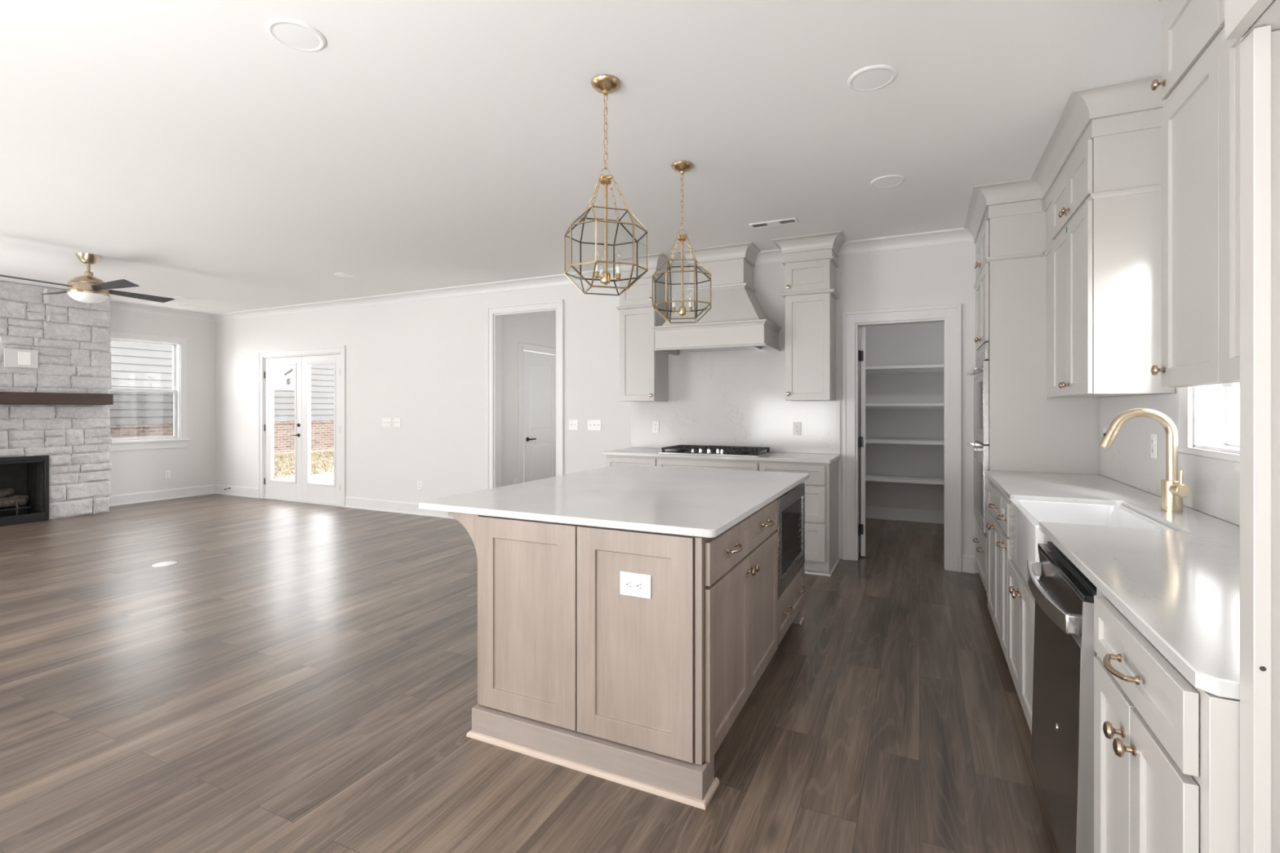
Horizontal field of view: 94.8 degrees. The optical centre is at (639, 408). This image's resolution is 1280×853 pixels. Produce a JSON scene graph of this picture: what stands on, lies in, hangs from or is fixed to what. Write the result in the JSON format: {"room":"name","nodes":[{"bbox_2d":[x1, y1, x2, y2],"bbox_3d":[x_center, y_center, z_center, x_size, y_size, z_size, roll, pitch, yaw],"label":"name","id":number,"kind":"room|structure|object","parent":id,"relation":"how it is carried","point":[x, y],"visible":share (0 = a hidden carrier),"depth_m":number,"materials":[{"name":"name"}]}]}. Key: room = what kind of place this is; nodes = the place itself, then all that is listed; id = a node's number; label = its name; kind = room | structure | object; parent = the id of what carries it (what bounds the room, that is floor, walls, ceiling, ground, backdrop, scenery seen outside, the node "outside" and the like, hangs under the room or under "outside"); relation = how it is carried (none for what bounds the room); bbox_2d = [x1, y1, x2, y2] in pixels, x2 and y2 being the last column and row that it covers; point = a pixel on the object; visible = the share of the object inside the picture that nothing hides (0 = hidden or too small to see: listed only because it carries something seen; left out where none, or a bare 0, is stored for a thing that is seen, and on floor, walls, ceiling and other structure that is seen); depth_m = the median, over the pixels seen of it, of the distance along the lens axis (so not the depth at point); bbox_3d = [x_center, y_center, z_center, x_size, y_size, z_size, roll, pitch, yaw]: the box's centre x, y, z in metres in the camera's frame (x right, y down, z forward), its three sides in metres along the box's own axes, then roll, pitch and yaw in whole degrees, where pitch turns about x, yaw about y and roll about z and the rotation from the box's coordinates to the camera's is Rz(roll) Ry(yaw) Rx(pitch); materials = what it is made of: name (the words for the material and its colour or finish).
{"room":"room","nodes":[
{"label":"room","id":0,"kind":"room"},
{"bbox_2d":[106,308,215,495],"bbox_3d":[-8.468,-0.055,5.246,0.120,2.750,8.610,0,0,25],"label":"wall","id":1,"kind":"structure","parent":0,"point":[133,471],"depth_m":8.73,"materials":[{"name":"paint"}]},
{"bbox_2d":[106,330,190,451],"bbox_3d":[-6.993,-0.230,8.296,0.162,1.620,1.085,0,0,25],"label":"window","id":2,"kind":"structure","parent":1,"relation":"in","point":[160,442],"depth_m":8.57,"materials":[{"name":"white paint"}]},
{"bbox_2d":[109,484,215,506],"bbox_3d":[-8.403,1.250,5.215,0.024,0.140,8.610,0,0,25],"label":"baseboard","id":3,"kind":"structure","parent":1,"relation":"attached to","point":[140,497],"depth_m":8.44,"materials":[{"name":"white paint"}]},
{"bbox_2d":[110,301,215,321],"bbox_3d":[-8.371,-1.383,5.200,0.095,0.095,8.610,0,0,25],"label":"trim","id":4,"kind":"structure","parent":1,"relation":"attached to","point":[113,304],"depth_m":8.42,"materials":[{"name":"white paint"}]},
{"bbox_2d":[164,470,170,479],"bbox_3d":[-6.839,0.964,8.524,0.010,0.115,0.072,0,0,25],"label":"wall outlet","id":5,"kind":"object","parent":1,"relation":"attached to","point":[167,473],"visible":1,"depth_m":8.52,"materials":[{"name":"white plastic"}]},
{"bbox_2d":[502,312,555,486],"bbox_3d":[-0.543,-0.055,7.537,1.690,2.750,2.090,0,0,25],"label":"wall","id":6,"kind":"structure","parent":0,"point":[539,329],"depth_m":7.15,"materials":[{"name":"paint"}]},
{"bbox_2d":[513,478,517,484],"bbox_3d":[-1.514,0.920,7.173,0.010,0.115,0.072,0,0,25],"label":"wall outlet","id":7,"kind":"object","parent":6,"relation":"attached to","point":[515,481],"visible":0.53,"depth_m":7.17,"materials":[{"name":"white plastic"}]},
{"bbox_2d":[518,342,555,483],"bbox_3d":[-1.291,0.258,7.632,0.018,2.125,0.920,0,0,25],"label":"door frame","id":8,"kind":"structure","parent":6,"relation":"attached to","point":[522,346],"depth_m":7.25,"materials":[{"name":"white paint"}]},
{"bbox_2d":[523,351,555,482],"bbox_3d":[-1.263,0.300,7.627,0.096,2.020,0.749,0,0,25],"label":"door","id":9,"kind":"structure","parent":6,"relation":"in","point":[539,369],"depth_m":7.56,"materials":[{"name":"white paint"}]},
{"bbox_2d":[0,493,1061,852],"bbox_3d":[-3.050,1.370,3.868,11.090,0.100,11.010,0,0,25],"label":"floor","id":10,"kind":"structure","parent":0,"point":[302,677],"depth_m":2.60,"materials":[{"name":"brown wood"}]},
{"bbox_2d":[0,280,113,526],"bbox_3d":[-7.340,-0.053,6.599,0.754,2.750,2.146,0,0,25],"label":"fireplace","id":11,"kind":"object","parent":10,"relation":"on","point":[55,441],"visible":0.96,"depth_m":7.01,"materials":[{"name":"stone"}]},
{"bbox_2d":[4,347,38,368],"bbox_3d":[-7.036,-0.565,6.697,0.030,0.210,0.280,0,0,25],"label":"media box","id":12,"kind":"object","parent":11,"relation":"attached to","point":[13,357],"visible":1,"depth_m":6.69,"materials":[{"name":"grey plastic"}]},
{"bbox_2d":[151,560,177,567],"bbox_3d":[-4.014,1.316,4.974,0.170,0.008,0.170,0,0,25],"label":"floor outlet cover","id":13,"kind":"object","parent":10,"relation":"on","point":[169,562],"visible":1,"depth_m":4.96,"materials":[{"name":"white plastic"}]},
{"bbox_2d":[263,497,340,506],"bbox_3d":[-4.728,1.310,8.296,1.626,0.019,0.130,0,0,25],"label":"threshold","id":14,"kind":"object","parent":10,"relation":"on","point":[269,498],"visible":0.51,"depth_m":8.22,"materials":[{"name":"white paint"}]},
{"bbox_2d":[448,511,719,809],"bbox_3d":[-0.272,0.877,2.248,1.149,0.885,0.152,0,0,25],"label":"island end panel","id":15,"kind":"object","parent":10,"relation":"on","point":[561,651],"visible":0.95,"depth_m":2.16,"materials":[{"name":"beige wood"}]},
{"bbox_2d":[620,571,651,599],"bbox_3d":[-0.017,0.628,2.089,0.122,0.084,0.010,0,0,25],"label":"island outlet","id":16,"kind":"object","parent":15,"relation":"attached to","point":[634,584],"visible":1,"depth_m":2.09,"materials":[{"name":"white plastic"}]},
{"bbox_2d":[625,579,634,589],"bbox_3d":[-0.037,0.628,2.096,0.035,0.035,0.003,0,0,25],"label":"receptacle","id":17,"kind":"object","parent":16,"relation":"attached to","point":[629,584],"depth_m":2.09,"materials":[{"name":"white plastic"}]},
{"bbox_2d":[635,581,644,591],"bbox_3d":[0.001,0.628,2.078,0.035,0.035,0.003,0,0,25],"label":"receptacle","id":18,"kind":"object","parent":16,"relation":"attached to","point":[640,585],"depth_m":2.08,"materials":[{"name":"white plastic"}]},
{"bbox_2d":[482,499,777,763],"bbox_3d":[0.042,0.877,2.678,1.015,0.886,1.071,0,0,25],"label":"base cabinet","id":19,"kind":"object","parent":10,"relation":"on","point":[740,563],"visible":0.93,"depth_m":2.30,"materials":[{"name":"beige wood"}]},
{"bbox_2d":[418,464,808,537],"bbox_3d":[0.048,0.418,3.083,1.331,0.028,1.880,0,0,25],"label":"countertop","id":20,"kind":"structure","parent":19,"relation":"on","point":[707,503],"depth_m":2.61,"materials":[{"name":"white stone"}]},
{"bbox_2d":[605,454,657,466],"bbox_3d":[0.037,0.877,5.600,0.512,0.886,0.668,0,0,25],"label":"base cabinet","id":21,"kind":"object","parent":10,"relation":"on","point":[611,460],"visible":0.04,"depth_m":5.34,"materials":[{"name":"white paint"}]},
{"bbox_2d":[656,457,759,471],"bbox_3d":[0.684,0.877,5.296,0.918,0.886,0.662,0,0,25],"label":"base cabinet","id":22,"kind":"object","parent":10,"relation":"on","point":[752,465],"visible":0.09,"depth_m":5.02,"materials":[{"name":"white paint"}]},
{"bbox_2d":[602,447,840,463],"bbox_3d":[0.701,0.418,5.297,2.030,0.028,0.641,0,0,25],"label":"countertop","id":23,"kind":"structure","parent":22,"relation":"on","point":[633,451],"depth_m":5.04,"materials":[{"name":"white stone"}]},
{"bbox_2d":[657,444,772,457],"bbox_3d":[0.679,0.378,5.279,0.910,0.052,0.510,0,0,25],"label":"gas cooktop","id":24,"kind":"object","parent":23,"relation":"in","point":[752,451],"visible":1,"depth_m":5.18,"materials":[{"name":"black metal"}]},
{"bbox_2d":[777,564,806,645],"bbox_3d":[0.439,0.877,3.514,1.015,0.886,0.774,0,0,25],"label":"base cabinet","id":25,"kind":"object","parent":10,"relation":"on","point":[790,602],"visible":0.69,"depth_m":3.29,"materials":[{"name":"beige wood"}]},
{"bbox_2d":[775,482,804,597],"bbox_3d":[0.633,0.708,3.414,0.502,0.500,0.744,0,0,25],"label":"microwave","id":26,"kind":"object","parent":25,"relation":"in","point":[791,504],"visible":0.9,"depth_m":3.26,"materials":[{"name":"black metal"}]},
{"bbox_2d":[759,458,839,576],"bbox_3d":[1.354,0.877,4.974,0.567,0.886,0.668,0,0,25],"label":"base cabinet","id":27,"kind":"object","parent":10,"relation":"on","point":[822,486],"visible":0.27,"depth_m":4.66,"materials":[{"name":"white paint"}]},
{"bbox_2d":[986,475,1005,644],"bbox_3d":[2.303,0.877,3.286,0.674,0.886,0.957,0,0,25],"label":"base cabinet","id":28,"kind":"object","parent":10,"relation":"on","point":[993,494],"visible":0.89,"depth_m":3.27,"materials":[{"name":"white paint"}]},
{"bbox_2d":[995,495,1012,664],"bbox_3d":[2.045,0.877,2.744,0.674,0.886,0.237,0,0,25],"label":"base cabinet","id":29,"kind":"object","parent":10,"relation":"on","point":[1005,556],"visible":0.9,"depth_m":2.89,"materials":[{"name":"white paint"}]},
{"bbox_2d":[1008,533,1050,734],"bbox_3d":[1.833,0.877,2.290,0.668,0.886,0.760,0,0,25],"label":"base cabinet","id":30,"kind":"object","parent":10,"relation":"on","point":[1021,602],"visible":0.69,"depth_m":2.38,"materials":[{"name":"white paint"}]},
{"bbox_2d":[964,177,1102,591],"bbox_3d":[2.690,-0.054,4.120,0.690,2.749,1.062,0,0,25],"label":"tall cabinet","id":31,"kind":"object","parent":10,"relation":"on","point":[1030,431],"visible":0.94,"depth_m":3.76,"materials":[{"name":"white paint"}]},
{"bbox_2d":[967,342,989,533],"bbox_3d":[2.641,0.202,4.112,0.582,1.267,0.755,0,0,25],"label":"double oven","id":32,"kind":"object","parent":31,"relation":"in","point":[980,446],"visible":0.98,"depth_m":3.98,"materials":[{"name":"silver metal"}]},
{"bbox_2d":[1026,541,1096,852],"bbox_3d":[1.492,0.889,1.635,0.668,0.862,0.637,0,0,25],"label":"dishwasher","id":33,"kind":"object","parent":10,"relation":"on","point":[1062,746],"visible":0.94,"depth_m":1.61,"materials":[{"name":"black metal"}]},
{"bbox_2d":[1047,541,1096,595],"bbox_3d":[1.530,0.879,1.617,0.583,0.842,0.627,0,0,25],"label":"control panel","id":34,"kind":"object","parent":33,"relation":"in","point":[1090,588],"depth_m":1.69,"materials":[{"name":"black metal"}]},
{"bbox_2d":[1093,587,1239,852],"bbox_3d":[1.239,0.877,1.047,0.674,0.886,0.625,0,0,25],"label":"base cabinet","id":35,"kind":"object","parent":10,"relation":"on","point":[1166,748],"visible":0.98,"depth_m":1.05,"materials":[{"name":"white paint"}]},
{"bbox_2d":[984,470,1239,699],"bbox_3d":[1.821,0.418,2.235,0.605,0.028,3.270,0,0,25],"label":"countertop","id":36,"kind":"structure","parent":35,"relation":"on","point":[1180,588],"depth_m":1.49,"materials":[{"name":"white stone"}]},
{"bbox_2d":[1008,498,1176,585],"bbox_3d":[1.758,0.550,2.334,0.424,0.259,0.707,0,0,25],"label":"sink","id":37,"kind":"object","parent":36,"relation":"in","point":[1025,516],"visible":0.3,"depth_m":2.55,"materials":[{"name":"white ceramic"}]},
{"bbox_2d":[1098,408,1191,512],"bbox_3d":[1.994,0.201,2.337,0.270,0.404,0.101,0,0,25],"label":"faucet","id":38,"kind":"object","parent":36,"relation":"on","point":[1173,490],"visible":1,"depth_m":2.31,"materials":[{"name":"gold metal"}]},
{"bbox_2d":[1240,24,1279,852],"bbox_3d":[1.135,0.393,0.722,0.582,1.855,0.042,0,0,25],"label":"door frame","id":39,"kind":"structure","parent":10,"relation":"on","point":[1260,51],"depth_m":0.83,"materials":[{"name":"white paint"}]},
{"bbox_2d":[0,0,1164,314],"bbox_3d":[-3.050,-1.480,3.868,11.090,0.100,11.010,0,0,25],"label":"ceiling","id":40,"kind":"structure","parent":0,"point":[216,162],"depth_m":2.99,"materials":[{"name":"paint"}]},
{"bbox_2d":[0,253,174,303],"bbox_3d":[-5.157,-1.206,5.505,1.047,0.445,1.047,0,0,-21],"label":"ceiling fan","id":41,"kind":"object","parent":40,"relation":"hanging from","point":[86,288],"visible":1,"depth_m":5.43,"materials":[{"name":"metal"}]},
{"bbox_2d":[171,296,191,299],"bbox_3d":[-5.963,-1.425,7.653,0.200,0.009,0.200,0,0,25],"label":"recessed light","id":42,"kind":"object","parent":40,"relation":"in","point":[173,297],"visible":1,"depth_m":7.63,"materials":[{"name":"white plastic"}]},
{"bbox_2d":[175,303,207,308],"bbox_3d":[-6.272,-1.426,8.238,0.115,0.008,0.360,0,0,25],"label":"ceiling vent","id":43,"kind":"object","parent":40,"relation":"in","point":[182,304],"visible":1,"depth_m":8.22,"materials":[{"name":"white plastic"}]},
{"bbox_2d":[266,17,326,51],"bbox_3d":[-1.315,-1.425,2.256,0.200,0.009,0.200,0,0,25],"label":"recessed light","id":44,"kind":"object","parent":40,"relation":"in","point":[295,34],"visible":1,"depth_m":2.24,"materials":[{"name":"white plastic"}]},
{"bbox_2d":[273,23,319,48],"bbox_3d":[-1.315,-1.425,2.256,0.172,0.009,0.172,0,0,25],"label":"diffuser","id":45,"kind":"object","parent":44,"relation":"attached to","point":[295,36],"depth_m":2.25,"materials":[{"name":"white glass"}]},
{"bbox_2d":[334,272,355,277],"bbox_3d":[-3.170,-1.425,6.322,0.200,0.009,0.200,0,0,25],"label":"recessed light","id":46,"kind":"object","parent":40,"relation":"in","point":[340,274],"visible":1,"depth_m":6.31,"materials":[{"name":"white plastic"}]},
{"bbox_2d":[337,274,352,277],"bbox_3d":[-3.170,-1.425,6.322,0.172,0.009,0.172,0,0,25],"label":"diffuser","id":47,"kind":"object","parent":46,"relation":"attached to","point":[340,275],"depth_m":6.32,"materials":[{"name":"white glass"}]},
{"bbox_2d":[564,74,648,296],"bbox_3d":[-0.150,-0.970,2.585,0.342,0.918,0.342,0,0,-17],"label":"pendant lantern","id":48,"kind":"object","parent":40,"relation":"hanging from","point":[605,84],"visible":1,"depth_m":2.57,"materials":[{"name":"gold metal"}]},
{"bbox_2d":[652,160,711,323],"bbox_3d":[0.248,-0.970,3.464,0.342,0.918,0.342,0,0,7],"label":"pendant lantern","id":49,"kind":"object","parent":40,"relation":"hanging from","point":[681,166],"visible":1,"depth_m":3.45,"materials":[{"name":"gold metal"}]},
{"bbox_2d":[748,217,798,228],"bbox_3d":[1.031,-1.426,4.548,0.360,0.008,0.115,0,0,25],"label":"ceiling vent","id":50,"kind":"object","parent":40,"relation":"in","point":[792,220],"visible":1,"depth_m":4.53,"materials":[{"name":"white plastic"}]},
{"bbox_2d":[847,64,897,91],"bbox_3d":[1.005,-1.425,2.551,0.200,0.009,0.200,0,0,25],"label":"recessed light","id":51,"kind":"object","parent":40,"relation":"in","point":[872,77],"visible":1,"depth_m":2.54,"materials":[{"name":"white plastic"}]},
{"bbox_2d":[853,69,891,88],"bbox_3d":[1.005,-1.425,2.551,0.172,0.009,0.172,0,0,25],"label":"diffuser","id":52,"kind":"object","parent":51,"relation":"attached to","point":[862,78],"depth_m":2.54,"materials":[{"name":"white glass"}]},
{"bbox_2d":[870,174,904,187],"bbox_3d":[1.560,-1.425,3.710,0.200,0.009,0.200,0,0,25],"label":"recessed light","id":53,"kind":"object","parent":40,"relation":"in","point":[891,180],"visible":1,"depth_m":3.69,"materials":[{"name":"white plastic"}]},
{"bbox_2d":[874,177,901,186],"bbox_3d":[1.560,-1.425,3.710,0.172,0.009,0.172,0,0,25],"label":"diffuser","id":54,"kind":"object","parent":53,"relation":"attached to","point":[880,181],"depth_m":3.70,"materials":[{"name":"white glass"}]},
{"bbox_2d":[215,241,978,573],"bbox_3d":[-1.641,-0.055,6.835,11.090,2.750,0.120,0,0,25],"label":"wall","id":55,"kind":"structure","parent":0,"point":[422,363],"depth_m":7.00,"materials":[{"name":"paint"}]},
{"bbox_2d":[263,356,302,500],"bbox_3d":[-5.120,0.287,8.428,0.818,2.022,0.103,0,0,25],"label":"door","id":56,"kind":"structure","parent":55,"relation":"in","point":[274,488],"depth_m":8.42,"materials":[{"name":"white paint"}]},
{"bbox_2d":[284,368,293,376],"bbox_3d":[-5.019,-0.510,8.405,0.200,0.110,0.002,0,0,25],"label":"tape strip","id":57,"kind":"object","parent":56,"relation":"attached to","point":[291,370],"visible":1,"depth_m":8.40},
{"bbox_2d":[286,377,290,385],"bbox_3d":[-5.019,-0.378,8.405,0.100,0.105,0.002,0,0,25],"label":"scrap","id":58,"kind":"object","parent":56,"relation":"attached to","point":[288,382],"visible":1,"depth_m":8.40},
{"bbox_2d":[257,345,346,506],"bbox_3d":[-4.731,0.242,8.289,1.840,2.155,0.147,0,0,25],"label":"door frame","id":59,"kind":"structure","parent":55,"relation":"attached to","point":[341,349],"depth_m":8.28,"materials":[{"name":"white paint"}]},
{"bbox_2d":[302,354,340,504],"bbox_3d":[-4.369,0.287,8.094,0.818,2.022,0.061,0,0,25],"label":"door","id":60,"kind":"structure","parent":55,"relation":"in","point":[311,491],"depth_m":8.13,"materials":[{"name":"white paint"}]},
{"bbox_2d":[382,417,391,426],"bbox_3d":[-3.237,0.183,7.517,0.165,0.115,0.018,0,0,25],"label":"light switch","id":61,"kind":"object","parent":55,"relation":"attached to","point":[386,422],"visible":1,"depth_m":7.51,"materials":[{"name":"white plastic"}]},
{"bbox_2d":[394,417,400,426],"bbox_3d":[-3.070,0.183,7.438,0.118,0.115,0.018,0,0,25],"label":"light switch","id":62,"kind":"object","parent":55,"relation":"attached to","point":[397,420],"visible":1,"depth_m":7.44,"materials":[{"name":"white plastic"}]},
{"bbox_2d":[417,480,422,490],"bbox_3d":[-2.726,0.958,7.279,0.072,0.115,0.010,0,0,25],"label":"wall outlet","id":63,"kind":"object","parent":55,"relation":"attached to","point":[419,482],"visible":1,"depth_m":7.27,"materials":[{"name":"white plastic"}]},
{"bbox_2d":[486,299,564,489],"bbox_3d":[-1.274,0.074,6.647,1.041,2.492,0.147,0,0,25],"label":"door frame","id":64,"kind":"structure","parent":55,"relation":"attached to","point":[494,322],"depth_m":6.78,"materials":[{"name":"white paint"}]},
{"bbox_2d":[568,419,577,430],"bbox_3d":[-0.717,0.180,6.320,0.118,0.115,0.018,0,0,25],"label":"light switch","id":65,"kind":"object","parent":55,"relation":"attached to","point":[573,424],"visible":1,"depth_m":6.32,"materials":[{"name":"white plastic"}]},
{"bbox_2d":[212,227,973,321],"bbox_3d":[-1.962,-1.383,6.869,10.240,0.095,0.095,0,0,25],"label":"trim","id":66,"kind":"structure","parent":55,"relation":"attached to","point":[959,235],"depth_m":6.50,"materials":[{"name":"white paint"}]},
{"bbox_2d":[587,419,601,431],"bbox_3d":[-0.483,0.180,6.209,0.165,0.115,0.018,0,0,25],"label":"light switch","id":67,"kind":"object","parent":55,"relation":"attached to","point":[593,424],"visible":1,"depth_m":6.21,"materials":[{"name":"white plastic"}]},
{"bbox_2d":[214,484,975,573],"bbox_3d":[-1.934,1.250,6.895,10.210,0.140,0.024,0,0,25],"label":"baseboard","id":68,"kind":"structure","parent":55,"relation":"attached to","point":[968,562],"depth_m":7.52,"materials":[{"name":"white paint"}]},
{"bbox_2d":[607,253,674,401],"bbox_3d":[0.028,-0.747,5.739,0.565,1.364,0.422,0,0,25],"label":"upper cabinet","id":69,"kind":"object","parent":55,"relation":"attached to","point":[643,371],"visible":0.94,"depth_m":5.62,"materials":[{"name":"white paint"}]},
{"bbox_2d":[650,242,781,355],"bbox_3d":[0.696,-0.972,5.325,1.039,0.914,0.598,0,0,25],"label":"range hood","id":70,"kind":"object","parent":55,"relation":"attached to","point":[735,320],"visible":0.96,"depth_m":5.20,"materials":[{"name":"white paint"}]},
{"bbox_2d":[631,333,839,453],"bbox_3d":[0.830,-0.139,5.583,2.036,1.083,0.018,0,0,25],"label":"backsplash","id":71,"kind":"structure","parent":55,"relation":"attached to","point":[734,397],"depth_m":5.54,"materials":[{"name":"white stone"}]},
{"bbox_2d":[652,421,658,432],"bbox_3d":[0.156,0.188,5.886,0.072,0.115,0.010,0,0,25],"label":"wall outlet","id":72,"kind":"object","parent":71,"relation":"attached to","point":[655,424],"visible":1,"depth_m":5.88,"materials":[{"name":"white plastic"}]},
{"bbox_2d":[792,422,800,435],"bbox_3d":[1.411,0.185,5.289,0.072,0.115,0.010,0,0,25],"label":"wall outlet","id":73,"kind":"object","parent":71,"relation":"attached to","point":[796,425],"visible":1,"depth_m":5.29,"materials":[{"name":"white plastic"}]},
{"bbox_2d":[771,231,845,400],"bbox_3d":[1.460,-0.747,5.059,0.565,1.364,0.422,0,0,25],"label":"upper cabinet","id":74,"kind":"object","parent":55,"relation":"attached to","point":[810,262],"visible":1,"depth_m":4.94,"materials":[{"name":"white paint"}]},
{"bbox_2d":[842,303,961,572],"bbox_3d":[2.205,0.241,4.995,0.909,2.158,0.147,0,0,25],"label":"door frame","id":75,"kind":"structure","parent":55,"relation":"attached to","point":[953,313],"depth_m":4.89,"materials":[{"name":"white paint"}]},
{"bbox_2d":[857,327,865,556],"bbox_3d":[2.042,0.298,5.483,0.063,2.020,0.718,0,0,17],"label":"door","id":76,"kind":"structure","parent":75,"relation":"in","point":[861,352],"depth_m":5.20,"materials":[{"name":"white paint"}]},
{"bbox_2d":[858,322,943,511],"bbox_3d":[2.836,-0.055,5.971,1.840,2.750,2.160,0,0,25],"label":"wall","id":77,"kind":"structure","parent":0,"point":[917,344],"depth_m":6.90,"materials":[{"name":"grey paint"}]},
{"bbox_2d":[865,506,943,524],"bbox_3d":[2.811,1.250,5.916,1.600,0.140,2.040,0,0,25],"label":"baseboard","id":78,"kind":"structure","parent":77,"relation":"attached to","point":[877,513],"depth_m":6.89,"materials":[{"name":"white paint"}]},
{"bbox_2d":[865,364,943,373],"bbox_3d":[3.164,-0.446,6.660,1.594,0.061,0.389,0,0,25],"label":"shelf","id":79,"kind":"object","parent":77,"relation":"attached to","point":[935,367],"visible":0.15,"depth_m":6.75,"materials":[{"name":"white paint"}]},
{"bbox_2d":[865,474,943,484],"bbox_3d":[3.164,0.828,6.660,1.594,0.061,0.389,0,0,25],"label":"shelf","id":80,"kind":"object","parent":77,"relation":"attached to","point":[906,479],"visible":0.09,"depth_m":6.65,"materials":[{"name":"white paint"}]},
{"bbox_2d":[865,403,943,408],"bbox_3d":[3.164,-0.025,6.660,1.594,0.061,0.389,0,0,25],"label":"shelf","id":81,"kind":"object","parent":77,"relation":"attached to","point":[868,406],"visible":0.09,"depth_m":6.68,"materials":[{"name":"white paint"}]},
{"bbox_2d":[865,438,943,445],"bbox_3d":[3.164,0.395,6.660,1.594,0.061,0.389,0,0,25],"label":"shelf","id":82,"kind":"object","parent":77,"relation":"attached to","point":[875,441],"visible":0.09,"depth_m":6.64,"materials":[{"name":"white paint"}]},
{"bbox_2d":[1103,387,1239,526],"bbox_3d":[1.461,-0.055,0.529,0.165,2.750,8.610,0,0,25],"label":"wall","id":83,"kind":"structure","parent":0,"point":[1176,388],"depth_m":2.55,"materials":[{"name":"paint"}]},
{"bbox_2d":[1031,73,1175,397],"bbox_3d":[2.380,-0.747,3.111,0.384,1.364,1.212,0,0,25],"label":"upper cabinet","id":84,"kind":"object","parent":83,"relation":"attached to","point":[1098,173],"visible":0.98,"depth_m":2.67,"materials":[{"name":"white paint"}]},
{"bbox_2d":[1099,393,1239,525],"bbox_3d":[2.102,0.170,2.099,0.020,0.466,3.265,0,0,25],"label":"backsplash","id":85,"kind":"structure","parent":83,"relation":"attached to","point":[1214,484],"depth_m":2.69,"materials":[{"name":"white stone"}]},
{"bbox_2d":[1102,427,1107,448],"bbox_3d":[2.733,0.176,3.462,0.011,0.118,0.072,0,0,25],"label":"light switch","id":86,"kind":"object","parent":85,"relation":"attached to","point":[1104,429],"visible":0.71,"depth_m":3.46,"materials":[{"name":"white plastic"}]},
{"bbox_2d":[1151,432,1157,458],"bbox_3d":[2.390,0.176,2.740,0.010,0.118,0.072,0,0,25],"label":"wall outlet","id":87,"kind":"object","parent":85,"relation":"attached to","point":[1153,436],"visible":1,"depth_m":2.73,"materials":[{"name":"white plastic"}]},
{"bbox_2d":[1151,437,1154,444],"bbox_3d":[2.388,0.155,2.741,0.003,0.035,0.035,0,0,25],"label":"receptacle","id":88,"kind":"object","parent":87,"relation":"attached to","point":[1152,438],"depth_m":2.74,"materials":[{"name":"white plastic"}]},
{"bbox_2d":[1151,446,1154,453],"bbox_3d":[2.388,0.197,2.741,0.003,0.035,0.035,0,0,25],"label":"receptacle","id":89,"kind":"object","parent":87,"relation":"attached to","point":[1152,447],"depth_m":2.74,"materials":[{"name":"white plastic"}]},
{"bbox_2d":[1151,0,1240,387],"bbox_3d":[1.526,-0.747,1.313,0.384,1.364,1.349,0,0,25],"label":"upper cabinet","id":90,"kind":"object","parent":83,"relation":"attached to","point":[1200,83],"visible":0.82,"depth_m":1.64,"materials":[{"name":"white paint"}]},
{"bbox_2d":[1177,386,1239,463],"bbox_3d":[2.184,-0.318,2.084,0.177,1.205,0.890,0,0,25],"label":"window","id":91,"kind":"structure","parent":83,"relation":"in","point":[1209,417],"depth_m":2.37,"materials":[{"name":"white glass"}]},
{"bbox_2d":[1224,0,1279,42],"bbox_3d":[0.907,-0.983,0.352,0.677,0.892,1.095,0,0,25],"label":"upper cabinet","id":92,"kind":"object","parent":83,"relation":"attached to","point":[1241,16],"visible":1,"depth_m":0.82,"materials":[{"name":"white paint"}]},
{"label":"outside","id":93,"kind":"structure","parent":0,"visible":0},
{"bbox_2d":[275,472,333,484],"bbox_3d":[-3.416,1.420,11.337,6.500,0.120,6.450,0,0,25],"label":"patio","id":94,"kind":"structure","parent":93,"point":[328,478],"depth_m":11.33,"materials":[{"name":"concrete"}]},
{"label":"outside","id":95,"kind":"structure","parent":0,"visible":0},
{"bbox_3d":[-1.298,1.500,8.920,70.000,0.240,65.000,0,0,25],"label":"ground","id":96,"kind":"structure","parent":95,"visible":0},
{"bbox_2d":[107,341,333,453],"bbox_3d":[-13.165,-0.630,17.325,4.350,4.200,28.600,0,0,25],"label":"house","id":97,"kind":"structure","parent":96,"relation":"on","point":[133,365],"depth_m":15.04,"materials":[{"name":"grey"}]},
{"bbox_2d":[273,448,333,479],"bbox_3d":[-9.278,1.333,13.818,6.220,0.105,23.000,0,0,25],"label":"grass","id":98,"kind":"structure","parent":96,"relation":"on","point":[322,461],"depth_m":14.25,"materials":[{"name":"beige plant"}]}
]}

